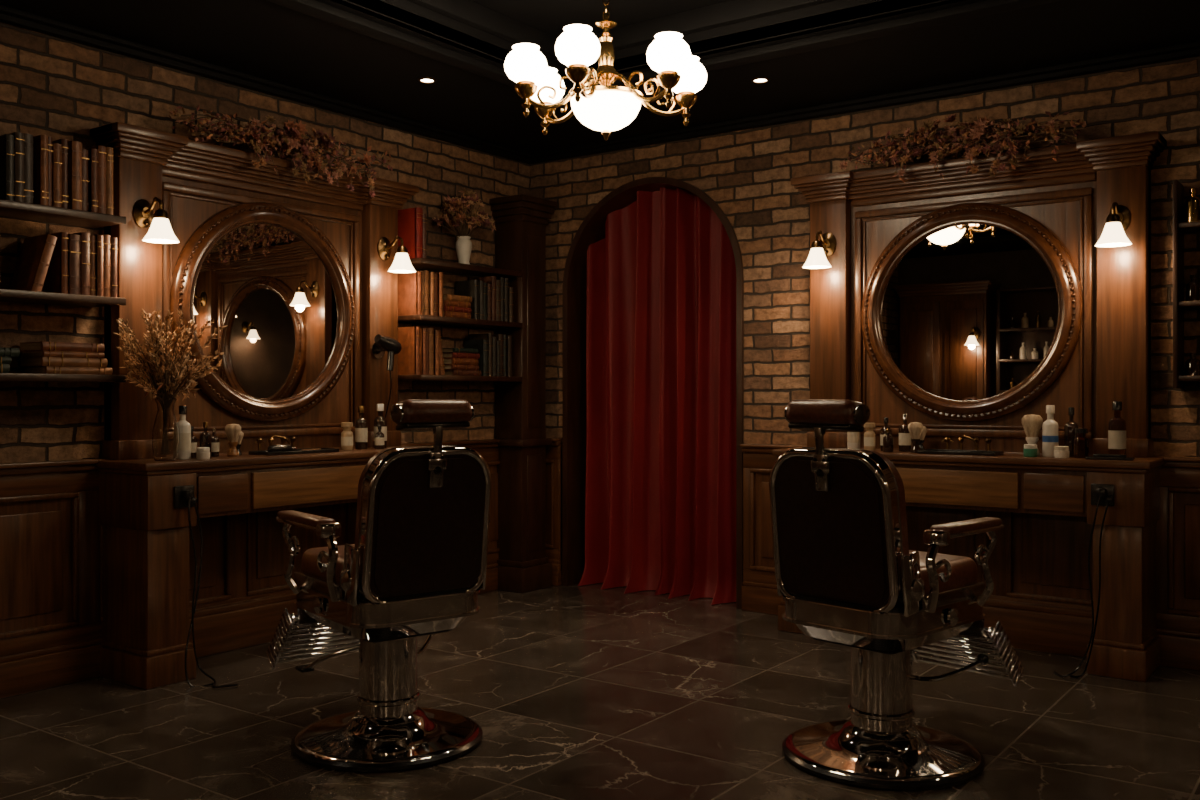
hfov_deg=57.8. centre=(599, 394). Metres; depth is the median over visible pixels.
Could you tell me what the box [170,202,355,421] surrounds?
round mirror
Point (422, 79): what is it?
recessed light
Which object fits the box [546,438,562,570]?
wainscot
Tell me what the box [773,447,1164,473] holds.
countertop
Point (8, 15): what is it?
crown molding
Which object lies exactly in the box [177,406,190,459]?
lotion bottle
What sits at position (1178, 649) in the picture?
baseboard
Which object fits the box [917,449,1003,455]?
tray
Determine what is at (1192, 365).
bottle
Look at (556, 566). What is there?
baseboard
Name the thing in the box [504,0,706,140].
chandelier
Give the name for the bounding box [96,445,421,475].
countertop
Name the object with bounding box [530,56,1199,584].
wall
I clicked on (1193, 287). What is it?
bottle
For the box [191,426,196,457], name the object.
bottle
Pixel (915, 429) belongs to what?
brush
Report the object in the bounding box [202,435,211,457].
bottle
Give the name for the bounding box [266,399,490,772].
barber chair
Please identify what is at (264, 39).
ceiling
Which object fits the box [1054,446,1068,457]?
jar
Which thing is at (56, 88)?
wall
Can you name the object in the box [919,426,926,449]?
brush
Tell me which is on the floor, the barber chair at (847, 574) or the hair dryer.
the barber chair at (847, 574)
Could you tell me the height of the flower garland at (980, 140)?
0.364 m
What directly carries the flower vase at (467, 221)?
on the bookshelf at (418, 263)
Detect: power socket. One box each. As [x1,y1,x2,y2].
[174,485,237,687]
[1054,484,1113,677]
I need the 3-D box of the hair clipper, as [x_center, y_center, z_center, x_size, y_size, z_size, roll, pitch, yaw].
[-1.603,0.270,5.473,0.045,0.041,0.165,0,0,30]
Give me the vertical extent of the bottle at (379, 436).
0.130 m
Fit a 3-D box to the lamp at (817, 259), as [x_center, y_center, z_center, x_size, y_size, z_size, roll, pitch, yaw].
[1.222,-0.813,6.042,0.160,0.210,0.230,0,0,36]
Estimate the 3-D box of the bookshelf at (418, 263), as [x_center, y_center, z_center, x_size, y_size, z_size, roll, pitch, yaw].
[-0.881,-0.448,6.841,0.247,0.724,0.928,0,0,36]
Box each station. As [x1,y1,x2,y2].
[90,122,421,689]
[773,131,1166,681]
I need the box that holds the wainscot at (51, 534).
[0,439,499,656]
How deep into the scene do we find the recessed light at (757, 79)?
5.71 m
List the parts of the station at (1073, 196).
cornice, panel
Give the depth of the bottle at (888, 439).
5.68 m
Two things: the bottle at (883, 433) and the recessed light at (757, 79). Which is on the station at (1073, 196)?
the bottle at (883, 433)
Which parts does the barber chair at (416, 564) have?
seat, seat frame, backrest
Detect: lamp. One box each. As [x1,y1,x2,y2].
[133,197,178,243]
[377,236,415,272]
[802,230,835,268]
[1095,202,1131,246]
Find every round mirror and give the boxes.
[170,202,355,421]
[861,203,1083,421]
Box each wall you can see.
[0,22,529,462]
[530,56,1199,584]
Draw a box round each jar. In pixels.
[196,447,209,458]
[1023,444,1037,456]
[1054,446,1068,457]
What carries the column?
on the floor
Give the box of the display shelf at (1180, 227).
[1173,179,1199,388]
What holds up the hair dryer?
attached to the station at (147, 616)
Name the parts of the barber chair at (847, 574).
backrest, seat frame, seat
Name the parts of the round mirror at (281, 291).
glass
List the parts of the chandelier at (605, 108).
lamp shade, brass stem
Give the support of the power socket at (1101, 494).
attached to the station at (1073, 196)
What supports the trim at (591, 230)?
attached to the wall at (748, 173)
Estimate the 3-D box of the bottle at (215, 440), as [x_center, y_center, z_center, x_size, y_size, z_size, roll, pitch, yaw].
[-1.879,0.230,5.287,0.049,0.140,0.049,0,0,36]
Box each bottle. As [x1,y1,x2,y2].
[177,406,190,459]
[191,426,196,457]
[200,422,211,446]
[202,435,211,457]
[212,428,218,456]
[341,422,352,449]
[355,406,367,448]
[374,404,386,447]
[375,426,383,448]
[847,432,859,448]
[864,423,874,450]
[880,417,891,450]
[883,429,892,451]
[899,414,910,451]
[1042,405,1058,456]
[1064,407,1078,456]
[1074,428,1088,457]
[1108,401,1125,453]
[1184,188,1199,221]
[1185,353,1199,375]
[1186,275,1199,300]
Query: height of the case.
0.025 m
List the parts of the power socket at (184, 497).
socket plate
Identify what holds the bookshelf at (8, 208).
attached to the wall at (56, 88)
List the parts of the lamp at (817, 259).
lamp shade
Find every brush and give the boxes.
[225,424,240,456]
[236,431,243,454]
[908,422,922,452]
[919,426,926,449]
[1022,414,1042,455]
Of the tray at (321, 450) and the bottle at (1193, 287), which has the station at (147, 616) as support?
the tray at (321, 450)
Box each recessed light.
[418,77,436,82]
[751,77,769,82]
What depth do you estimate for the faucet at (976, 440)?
5.60 m
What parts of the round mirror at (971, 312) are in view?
glass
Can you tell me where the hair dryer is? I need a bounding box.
[371,334,401,417]
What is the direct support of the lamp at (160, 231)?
attached to the station at (147, 616)
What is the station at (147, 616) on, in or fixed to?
on the floor
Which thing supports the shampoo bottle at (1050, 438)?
on the station at (1073, 196)
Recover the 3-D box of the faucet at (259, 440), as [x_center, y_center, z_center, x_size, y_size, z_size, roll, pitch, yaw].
[-1.675,0.254,5.633,0.068,0.090,0.264,0,0,36]
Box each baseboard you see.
[0,563,498,698]
[549,559,561,585]
[742,581,1199,670]
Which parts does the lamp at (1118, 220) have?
lamp shade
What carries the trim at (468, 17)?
attached to the ceiling
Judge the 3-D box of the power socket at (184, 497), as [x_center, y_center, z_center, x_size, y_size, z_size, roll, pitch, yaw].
[-1.763,0.859,4.875,0.295,0.897,0.115,0,0,18]
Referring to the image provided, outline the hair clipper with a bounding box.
[267,444,296,451]
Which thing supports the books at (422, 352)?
on the bookshelf at (418, 263)
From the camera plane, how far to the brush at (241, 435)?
5.39 m
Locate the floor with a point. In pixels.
(574, 692)
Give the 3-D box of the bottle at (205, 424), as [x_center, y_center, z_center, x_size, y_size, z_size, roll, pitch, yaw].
[-1.898,0.214,5.227,0.054,0.170,0.054,0,0,36]
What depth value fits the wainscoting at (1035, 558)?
5.54 m
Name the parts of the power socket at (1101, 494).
socket plate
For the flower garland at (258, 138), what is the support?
on the station at (147, 616)
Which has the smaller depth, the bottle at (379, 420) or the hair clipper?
the hair clipper
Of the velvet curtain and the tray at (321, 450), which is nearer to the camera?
the tray at (321, 450)
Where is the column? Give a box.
[489,194,556,592]
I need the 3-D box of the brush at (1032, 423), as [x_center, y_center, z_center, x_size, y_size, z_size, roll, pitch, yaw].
[2.130,0.197,5.353,0.097,0.205,0.097,0,0,36]
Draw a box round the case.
[1085,454,1134,460]
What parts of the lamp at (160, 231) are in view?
lamp shade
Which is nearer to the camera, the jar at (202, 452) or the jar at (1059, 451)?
the jar at (202, 452)
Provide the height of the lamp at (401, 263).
0.210 m
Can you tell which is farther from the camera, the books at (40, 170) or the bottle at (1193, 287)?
the bottle at (1193, 287)
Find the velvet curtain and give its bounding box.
[578,187,735,604]
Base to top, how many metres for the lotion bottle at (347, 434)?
0.150 m
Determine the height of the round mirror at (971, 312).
1.154 m
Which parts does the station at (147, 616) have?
panel, cornice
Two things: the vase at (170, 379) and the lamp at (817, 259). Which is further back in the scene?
the lamp at (817, 259)
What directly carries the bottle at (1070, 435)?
on the station at (1073, 196)
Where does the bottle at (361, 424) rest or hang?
on the station at (147, 616)
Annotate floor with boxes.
[0,582,1199,799]
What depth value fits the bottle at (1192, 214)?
5.04 m
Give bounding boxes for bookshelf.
[0,199,125,382]
[398,258,521,381]
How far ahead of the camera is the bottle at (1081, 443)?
5.16 m
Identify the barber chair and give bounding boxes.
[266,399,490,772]
[769,400,1023,790]
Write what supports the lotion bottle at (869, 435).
on the station at (1073, 196)
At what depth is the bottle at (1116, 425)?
5.10 m
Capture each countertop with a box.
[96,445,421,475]
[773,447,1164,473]
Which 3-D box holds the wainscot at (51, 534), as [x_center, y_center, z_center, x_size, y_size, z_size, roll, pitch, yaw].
[-2.576,0.748,4.656,0.075,0.905,7.200,0,0,36]
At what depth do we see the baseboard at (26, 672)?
4.83 m
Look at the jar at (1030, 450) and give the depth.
5.25 m
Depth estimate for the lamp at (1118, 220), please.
5.11 m
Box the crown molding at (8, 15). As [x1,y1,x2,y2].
[0,4,1199,163]
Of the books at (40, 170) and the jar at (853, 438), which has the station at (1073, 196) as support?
the jar at (853, 438)
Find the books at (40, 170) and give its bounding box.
[0,132,117,374]
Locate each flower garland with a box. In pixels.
[169,104,392,196]
[839,111,1085,182]
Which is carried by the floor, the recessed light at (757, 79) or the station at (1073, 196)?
the station at (1073, 196)
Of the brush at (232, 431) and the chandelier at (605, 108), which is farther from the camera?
the brush at (232, 431)
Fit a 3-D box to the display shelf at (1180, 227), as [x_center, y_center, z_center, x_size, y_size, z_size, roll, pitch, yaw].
[3.155,-0.515,4.812,1.075,0.970,0.209,0,0,36]
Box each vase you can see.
[115,308,225,460]
[432,188,495,263]
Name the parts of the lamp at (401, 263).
lamp shade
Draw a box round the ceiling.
[0,0,1199,153]
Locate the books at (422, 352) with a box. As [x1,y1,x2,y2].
[398,207,513,376]
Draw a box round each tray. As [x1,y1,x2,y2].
[249,448,338,455]
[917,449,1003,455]
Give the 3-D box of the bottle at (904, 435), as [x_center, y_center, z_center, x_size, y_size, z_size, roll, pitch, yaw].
[1.618,0.200,5.762,0.065,0.200,0.065,0,0,36]
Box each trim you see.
[266,0,1061,101]
[563,177,743,608]
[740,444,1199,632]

